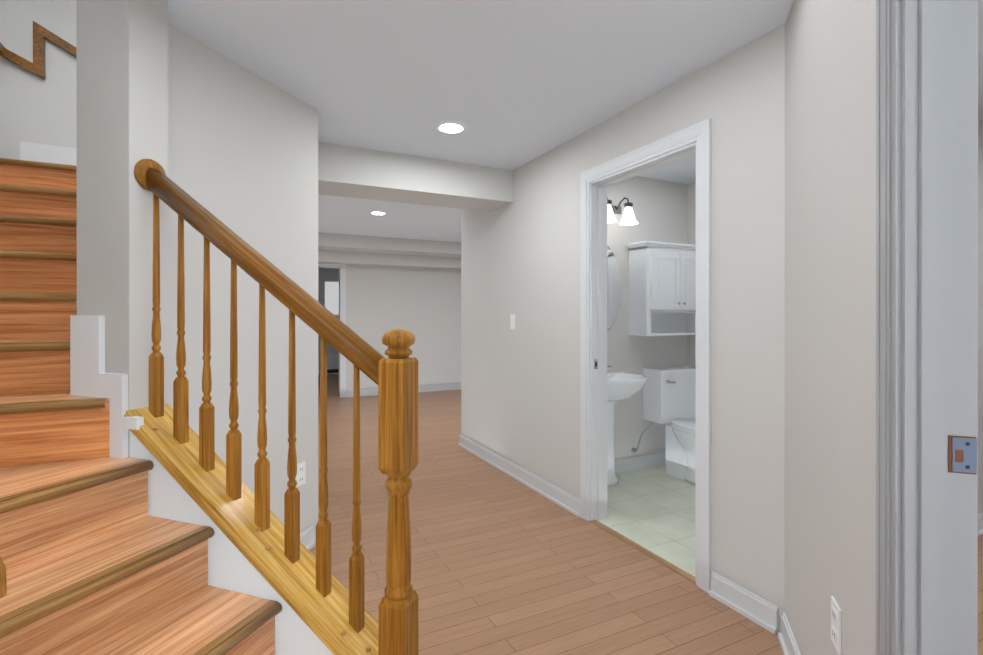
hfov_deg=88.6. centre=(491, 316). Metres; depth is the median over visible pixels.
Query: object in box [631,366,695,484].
toilet
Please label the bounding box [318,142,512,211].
soffit beam
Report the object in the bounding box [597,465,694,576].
floor
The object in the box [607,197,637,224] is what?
sconce
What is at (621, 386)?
pedestal sink
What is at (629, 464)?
baseboard
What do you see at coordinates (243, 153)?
wall
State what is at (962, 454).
strike plate
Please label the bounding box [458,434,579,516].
baseboard
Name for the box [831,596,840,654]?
electrical outlet
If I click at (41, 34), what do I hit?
handrail
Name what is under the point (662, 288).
wall cabinet
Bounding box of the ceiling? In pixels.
[168,0,982,242]
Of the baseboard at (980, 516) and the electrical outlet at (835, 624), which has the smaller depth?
the electrical outlet at (835, 624)
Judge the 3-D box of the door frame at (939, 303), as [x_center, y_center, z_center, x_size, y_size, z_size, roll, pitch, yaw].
[0.696,0.187,0.564,0.139,2.131,0.962,0,0,20]
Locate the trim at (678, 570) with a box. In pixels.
[590,520,695,583]
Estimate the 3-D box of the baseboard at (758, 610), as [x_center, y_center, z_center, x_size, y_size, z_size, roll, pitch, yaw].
[0.897,1.202,1.652,0.738,0.100,1.030,0,0,-26]
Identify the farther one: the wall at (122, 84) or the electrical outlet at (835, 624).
the wall at (122, 84)
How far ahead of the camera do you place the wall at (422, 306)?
8.22 m
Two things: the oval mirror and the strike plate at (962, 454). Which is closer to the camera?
the strike plate at (962, 454)
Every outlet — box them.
[295,461,305,486]
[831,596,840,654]
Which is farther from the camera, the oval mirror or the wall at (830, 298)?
the oval mirror
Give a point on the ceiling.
(511, 84)
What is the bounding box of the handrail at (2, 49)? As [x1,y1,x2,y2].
[0,42,5,56]
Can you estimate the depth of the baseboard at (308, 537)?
2.72 m
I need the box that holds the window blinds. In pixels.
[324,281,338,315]
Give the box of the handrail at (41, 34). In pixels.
[3,21,75,79]
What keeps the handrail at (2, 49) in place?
attached to the wall at (34, 108)
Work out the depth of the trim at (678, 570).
2.66 m
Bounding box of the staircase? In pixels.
[0,142,417,654]
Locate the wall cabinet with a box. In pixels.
[626,240,695,335]
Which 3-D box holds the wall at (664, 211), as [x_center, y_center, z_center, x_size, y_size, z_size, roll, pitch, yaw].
[2.796,0.050,3.983,4.490,2.400,1.920,0,0,-26]
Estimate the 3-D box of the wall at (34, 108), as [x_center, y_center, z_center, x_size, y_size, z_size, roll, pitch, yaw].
[-1.554,-0.599,2.095,2.206,3.700,3.921,0,0,-26]
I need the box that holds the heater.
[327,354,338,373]
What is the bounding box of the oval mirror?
[607,245,621,331]
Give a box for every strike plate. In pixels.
[594,359,597,368]
[948,435,976,474]
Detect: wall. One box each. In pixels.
[0,0,76,159]
[76,0,168,456]
[168,24,317,532]
[318,265,460,390]
[461,24,784,632]
[607,119,982,513]
[785,0,875,654]
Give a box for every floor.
[309,374,982,654]
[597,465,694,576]
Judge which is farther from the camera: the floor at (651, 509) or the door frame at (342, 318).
the door frame at (342, 318)
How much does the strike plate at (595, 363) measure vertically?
0.060 m
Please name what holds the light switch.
attached to the wall at (520, 382)
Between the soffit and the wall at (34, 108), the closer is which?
the wall at (34, 108)
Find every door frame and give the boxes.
[318,263,345,397]
[580,119,710,592]
[876,0,977,654]
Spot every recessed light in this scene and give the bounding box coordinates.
[370,211,386,214]
[435,122,466,133]
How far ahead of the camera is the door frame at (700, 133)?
2.92 m
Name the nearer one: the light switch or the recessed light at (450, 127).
the recessed light at (450, 127)
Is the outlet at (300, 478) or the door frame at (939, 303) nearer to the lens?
the door frame at (939, 303)
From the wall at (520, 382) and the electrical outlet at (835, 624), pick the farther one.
the wall at (520, 382)
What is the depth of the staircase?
1.60 m
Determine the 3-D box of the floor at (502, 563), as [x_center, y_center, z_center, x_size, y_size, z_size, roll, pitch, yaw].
[-0.533,1.299,4.507,11.000,0.100,15.700,0,0,-26]
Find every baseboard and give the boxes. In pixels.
[300,524,316,549]
[346,383,460,396]
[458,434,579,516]
[615,452,665,472]
[709,572,800,654]
[978,513,982,535]
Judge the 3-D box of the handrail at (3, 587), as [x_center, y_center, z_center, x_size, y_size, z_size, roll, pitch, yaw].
[-1.358,-0.223,0.887,1.555,1.160,0.063,0,0,20]
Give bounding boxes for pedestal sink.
[607,365,647,485]
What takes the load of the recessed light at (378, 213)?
in the ceiling
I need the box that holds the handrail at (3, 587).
[0,556,6,597]
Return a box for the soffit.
[318,233,460,269]
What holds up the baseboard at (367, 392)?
attached to the wall at (422, 306)
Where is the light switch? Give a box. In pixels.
[510,314,514,328]

